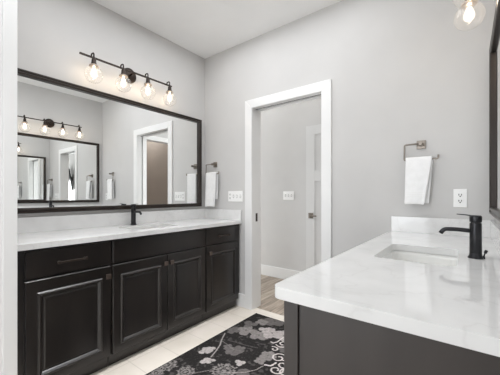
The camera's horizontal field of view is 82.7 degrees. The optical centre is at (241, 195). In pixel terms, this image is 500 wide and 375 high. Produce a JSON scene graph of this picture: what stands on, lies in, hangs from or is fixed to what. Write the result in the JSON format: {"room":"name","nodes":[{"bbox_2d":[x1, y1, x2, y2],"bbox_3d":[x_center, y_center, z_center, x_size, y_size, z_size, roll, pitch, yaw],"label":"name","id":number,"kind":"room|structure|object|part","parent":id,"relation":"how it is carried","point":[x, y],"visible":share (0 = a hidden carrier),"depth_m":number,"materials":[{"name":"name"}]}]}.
{"room":"bathroom","nodes":[
{"label":"bathroom","id":0,"kind":"room"},
{"bbox_2d":[17,0,204,217],"bbox_3d":[-1.868,-0.216,1.584,0.120,2.744,4.750,0,0,39],"label":"wall","id":1,"kind":"structure","parent":0,"point":[51,34],"depth_m":2.40,"materials":[{"name":"paint"}]},
{"bbox_2d":[17,68,201,213],"bbox_3d":[-0.999,-0.367,2.549,0.032,0.979,1.743,0,0,39],"label":"wall mirror","id":2,"kind":"object","parent":1,"relation":"attached to","point":[80,148],"visible":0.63,"depth_m":2.32,"materials":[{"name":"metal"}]},
{"bbox_2d":[17,209,204,233],"bbox_3d":[-1.009,0.204,2.546,0.020,0.108,1.870,0,0,39],"label":"backsplash","id":3,"kind":"structure","parent":1,"relation":"attached to","point":[65,222],"depth_m":2.32,"materials":[{"name":"white stone"}]},
{"bbox_2d":[79,52,172,99],"bbox_3d":[-0.947,-1.009,2.493,0.188,0.276,0.870,0,0,39],"label":"vanity light","id":4,"kind":"object","parent":1,"relation":"attached to","point":[128,75],"visible":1,"depth_m":2.51,"materials":[{"name":"brown metal"}]},
{"bbox_2d":[90,306,283,374],"bbox_3d":[-0.883,1.206,0.704,2.757,0.100,4.600,0,0,39],"label":"floor","id":5,"kind":"structure","parent":0,"point":[152,357],"depth_m":2.19,"materials":[{"name":"beige tile"}]},
{"bbox_2d":[17,240,110,374],"bbox_3d":[-1.216,0.724,1.847,0.563,0.864,0.513,0,0,39],"label":"vanity cabinet","id":6,"kind":"object","parent":5,"relation":"on","point":[63,292],"visible":0.86,"depth_m":1.67,"materials":[{"name":"brown wood"}]},
{"bbox_3d":[-1.019,0.379,1.710,0.018,0.149,0.467,0,0,39],"label":"drawer","id":7,"kind":"part","parent":6,"relation":"part of","materials":[{"name":"brown wood"}]},
{"bbox_3d":[-1.002,0.384,1.691,0.033,0.017,0.163,0,0,39],"label":"handle","id":8,"kind":"part","parent":6,"relation":"part of","materials":[{"name":"grey metal"}]},
{"bbox_2d":[108,228,204,365],"bbox_3d":[-0.786,0.724,2.392,0.557,0.864,0.872,0,0,39],"label":"vanity cabinet","id":9,"kind":"object","parent":5,"relation":"on","point":[157,281],"visible":0.73,"depth_m":2.15,"materials":[{"name":"brown wood"}]},
{"bbox_2d":[17,209,241,250],"bbox_3d":[-0.795,0.221,2.389,0.551,0.141,1.890,0,0,39],"label":"countertop","id":10,"kind":"structure","parent":9,"relation":"on","point":[45,231],"depth_m":2.20,"materials":[{"name":"white stone"}]},
{"bbox_2d":[130,204,141,224],"bbox_3d":[-0.913,0.165,2.473,0.166,0.186,0.053,0,0,39],"label":"faucet","id":11,"kind":"object","parent":10,"relation":"on","point":[133,209],"visible":1,"depth_m":2.48,"materials":[{"name":"black metal"}]},
{"bbox_3d":[-0.724,0.765,2.074,0.027,0.597,0.438,0,0,39],"label":"door","id":12,"kind":"part","parent":9,"relation":"part of","materials":[{"name":"brown wood"}]},
{"bbox_3d":[-0.596,0.379,2.241,0.018,0.149,0.859,0,0,39],"label":"drawer","id":13,"kind":"part","parent":9,"relation":"part of","materials":[{"name":"brown wood"}]},
{"bbox_3d":[-0.454,0.765,2.413,0.027,0.597,0.414,0,0,39],"label":"door","id":14,"kind":"part","parent":9,"relation":"part of","materials":[{"name":"brown wood"}]},
{"bbox_2d":[145,313,283,374],"bbox_3d":[0.010,1.151,1.796,1.022,0.006,1.722,0,0,39],"label":"area rug","id":15,"kind":"object","parent":5,"relation":"on","point":[254,345],"visible":0.66,"depth_m":2.06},
{"bbox_2d":[202,224,238,320],"bbox_3d":[-0.355,0.724,2.928,0.563,0.864,0.499,0,0,39],"label":"vanity cabinet","id":16,"kind":"object","parent":5,"relation":"on","point":[221,246],"visible":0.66,"depth_m":2.74,"materials":[{"name":"brown wood"}]},
{"bbox_3d":[-0.177,0.379,2.768,0.018,0.149,0.459,0,0,39],"label":"drawer","id":17,"kind":"part","parent":16,"relation":"part of","materials":[{"name":"brown wood"}]},
{"bbox_3d":[-0.173,0.765,2.765,0.027,0.597,0.459,0,0,39],"label":"door","id":18,"kind":"part","parent":16,"relation":"part of","materials":[{"name":"brown wood"}]},
{"bbox_2d":[284,301,499,374],"bbox_3d":[0.813,0.724,1.282,0.576,0.864,1.587,0,0,39],"label":"vanity cabinet","id":19,"kind":"object","parent":5,"relation":"on","point":[316,342],"visible":0.29,"depth_m":0.69,"materials":[{"name":"brown wood"}]},
{"bbox_2d":[275,216,499,356],"bbox_3d":[0.815,0.221,1.274,0.567,0.141,1.628,0,0,39],"label":"countertop","id":20,"kind":"structure","parent":19,"relation":"on","point":[459,305],"depth_m":0.81,"materials":[{"name":"white stone"}]},
{"bbox_2d":[382,250,457,265],"bbox_3d":[0.797,0.373,1.276,0.340,0.161,0.476,0,0,39],"label":"sink","id":21,"kind":"object","parent":20,"relation":"in","point":[445,260],"visible":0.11,"depth_m":1.44,"materials":[{"name":"white ceramic"}]},
{"bbox_2d":[439,214,487,258],"bbox_3d":[0.934,0.167,1.199,0.166,0.181,0.053,0,0,39],"label":"faucet","id":22,"kind":"object","parent":20,"relation":"on","point":[474,230],"visible":1,"depth_m":1.16,"materials":[{"name":"black metal"}]},
{"bbox_3d":[0.914,0.152,1.215,0.115,0.034,0.018,0,0,39],"label":"spout","id":23,"kind":"part","parent":22,"relation":"part of","materials":[{"name":"black metal"}]},
{"bbox_2d":[92,0,341,58],"bbox_3d":[-0.855,-1.638,0.739,2.757,0.100,4.690,0,0,39],"label":"ceiling","id":24,"kind":"structure","parent":0,"point":[205,28],"depth_m":2.52,"materials":[{"name":"paint"}]},
{"bbox_2d":[235,304,283,320],"bbox_3d":[0.577,1.205,2.536,2.757,0.102,0.085,0,0,39],"label":"trim","id":25,"kind":"structure","parent":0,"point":[258,310],"depth_m":2.78,"materials":[{"name":"beige stone"}]},
{"bbox_2d":[257,275,284,315],"bbox_3d":[0.832,1.206,3.611,6.200,0.100,1.915,0,0,39],"label":"floor","id":26,"kind":"structure","parent":0,"point":[269,302],"depth_m":3.22,"materials":[{"name":"beige wood"}]},
{"bbox_2d":[261,98,320,271],"bbox_3d":[0.930,-0.216,3.734,6.200,2.744,0.100,0,0,39],"label":"wall","id":27,"kind":"structure","parent":0,"point":[283,129],"depth_m":3.92,"materials":[{"name":"paint"}]},
{"bbox_2d":[261,264,300,278],"bbox_3d":[-0.013,1.082,4.413,3.880,0.148,0.014,0,0,39],"label":"baseboard","id":28,"kind":"structure","parent":27,"relation":"attached to","point":[277,272],"depth_m":3.99,"materials":[{"name":"white paint"}]},
{"bbox_2d":[283,191,293,199],"bbox_3d":[0.645,-0.001,3.885,0.165,0.117,0.019,0,0,39],"label":"wall switch","id":29,"kind":"object","parent":27,"relation":"attached to","point":[287,195],"visible":1,"depth_m":3.89,"materials":[{"name":"white plastic"}]},
{"bbox_2d":[205,0,493,304],"bbox_3d":[0.603,-0.216,2.569,2.517,2.744,0.130,0,0,39],"label":"wall","id":30,"kind":"structure","parent":0,"point":[401,72],"depth_m":2.15,"materials":[{"name":"paint"}]},
{"bbox_2d":[206,162,218,173],"bbox_3d":[-0.305,-0.305,3.167,0.207,0.142,0.066,0,0,39],"label":"towel ring","id":31,"kind":"object","parent":30,"relation":"attached to","point":[214,164],"visible":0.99,"depth_m":3.17,"materials":[{"name":"silver metal"}]},
{"bbox_2d":[205,172,217,206],"bbox_3d":[-0.329,-0.068,3.152,0.165,0.381,0.053,0,0,39],"label":"hand towel","id":32,"kind":"object","parent":31,"relation":"hanging from","point":[211,193],"visible":1,"depth_m":3.13,"materials":[{"name":"white fabric"}]},
{"bbox_2d":[205,209,241,219],"bbox_3d":[-0.213,0.204,3.121,0.549,0.108,0.020,0,0,39],"label":"backsplash","id":33,"kind":"structure","parent":30,"relation":"attached to","point":[227,214],"depth_m":3.09,"materials":[{"name":"white stone"}]},
{"bbox_2d":[228,191,242,201],"bbox_3d":[-0.065,0.008,3.006,0.196,0.112,0.019,0,0,39],"label":"wall switch","id":34,"kind":"object","parent":30,"relation":"attached to","point":[233,196],"visible":1,"depth_m":3.01,"materials":[{"name":"white plastic"}]},
{"bbox_2d":[237,293,244,307],"bbox_3d":[-0.001,1.089,2.958,0.113,0.135,0.014,0,0,39],"label":"baseboard","id":35,"kind":"structure","parent":30,"relation":"attached to","point":[241,297],"depth_m":2.94,"materials":[{"name":"white paint"}]},
{"bbox_2d":[245,79,331,309],"bbox_3d":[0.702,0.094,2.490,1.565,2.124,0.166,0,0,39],"label":"door frame","id":36,"kind":"structure","parent":30,"relation":"in","point":[322,89],"depth_m":2.86,"materials":[{"name":"white paint"}]},
{"bbox_3d":[0.489,0.094,2.754,0.903,2.124,0.018,0,0,39],"label":"casing","id":37,"kind":"part","parent":36,"relation":"part of","materials":[{"name":"white paint"}]},
{"bbox_2d":[403,140,438,160],"bbox_3d":[1.232,-0.310,1.942,0.207,0.142,0.066,0,0,39],"label":"towel ring","id":38,"kind":"object","parent":30,"relation":"attached to","point":[421,144],"visible":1,"depth_m":1.95,"materials":[{"name":"silver metal"}]},
{"bbox_2d":[404,156,432,204],"bbox_3d":[1.205,-0.102,1.931,0.160,0.324,0.052,0,0,39],"label":"hand towel","id":39,"kind":"object","parent":38,"relation":"hanging from","point":[418,170],"visible":1,"depth_m":1.92,"materials":[{"name":"white fabric"}]},
{"bbox_3d":[1.230,-0.352,1.944,0.054,0.058,0.066,0,0,39],"label":"wall plate","id":40,"kind":"part","parent":38,"relation":"part of","materials":[{"name":"silver metal"}]},
{"bbox_2d":[391,216,489,237],"bbox_3d":[1.318,0.204,1.901,0.560,0.108,0.020,0,0,39],"label":"backsplash","id":41,"kind":"structure","parent":30,"relation":"attached to","point":[398,223],"depth_m":1.92,"materials":[{"name":"white stone"}]},
{"bbox_2d":[453,189,466,206],"bbox_3d":[1.414,0.017,1.834,0.071,0.118,0.009,0,0,39],"label":"electrical outlet","id":42,"kind":"object","parent":30,"relation":"attached to","point":[459,195],"visible":1,"depth_m":1.83,"materials":[{"name":"white plastic"}]},
{"bbox_2d":[494,0,499,224],"bbox_3d":[0.195,-0.216,-0.059,0.120,2.744,4.750,0,0,39],"label":"wall","id":43,"kind":"structure","parent":0,"point":[495,219],"depth_m":1.67,"materials":[{"name":"paint"}]},
{"bbox_2d":[461,0,477,18],"bbox_3d":[0.987,-1.009,1.183,0.188,0.276,0.867,0,0,39],"label":"vanity light","id":44,"kind":"object","parent":43,"relation":"attached to","point":[467,4],"visible":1,"depth_m":1.48,"materials":[{"name":"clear glass"}]},
{"bbox_2d":[489,0,499,220],"bbox_3d":[1.044,-0.385,1.126,0.025,0.985,1.462,0,0,39],"label":"wall mirror","id":45,"kind":"object","parent":43,"relation":"attached to","point":[494,50],"visible":1,"depth_m":1.55,"materials":[{"name":"brown metal"}]},
{"bbox_3d":[1.049,-0.385,1.121,0.004,0.919,1.396,0,0,39],"label":"glass","id":46,"kind":"part","parent":45,"relation":"part of","materials":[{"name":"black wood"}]},
{"bbox_2d":[490,220,499,255],"bbox_3d":[1.022,0.204,1.096,0.020,0.108,1.608,0,0,39],"label":"backsplash","id":47,"kind":"structure","parent":43,"relation":"attached to","point":[494,227],"depth_m":1.38,"materials":[{"name":"white stone"}]},
{"bbox_3d":[1.244,-0.216,2.781,0.120,2.744,1.000,0,0,39],"label":"wall","id":48,"kind":"structure","parent":0,"visible":0},
{"bbox_2d":[306,124,320,268],"bbox_3d":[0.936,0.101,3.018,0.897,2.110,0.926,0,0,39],"label":"door","id":49,"kind":"structure","parent":48,"relation":"in","point":[313,133],"depth_m":3.53,"materials":[{"name":"white paint"}]},
{"bbox_3d":[0.878,0.250,3.511,0.122,0.068,0.058,0,0,39],"label":"handle","id":50,"kind":"part","parent":49,"relation":"part of","materials":[{"name":"silver metal"}]},
{"bbox_3d":[-1.435,-0.216,1.571,0.573,2.744,0.150,0,0,39],"label":"wall","id":51,"kind":"structure","parent":0,"visible":0},
{"bbox_2d":[0,0,16,374],"bbox_3d":[-1.234,-0.216,1.420,0.100,2.744,0.164,0,0,39],"label":"trim","id":52,"kind":"structure","parent":51,"relation":"attached to","point":[8,8],"depth_m":1.43,"materials":[{"name":"white paint"}]}
]}

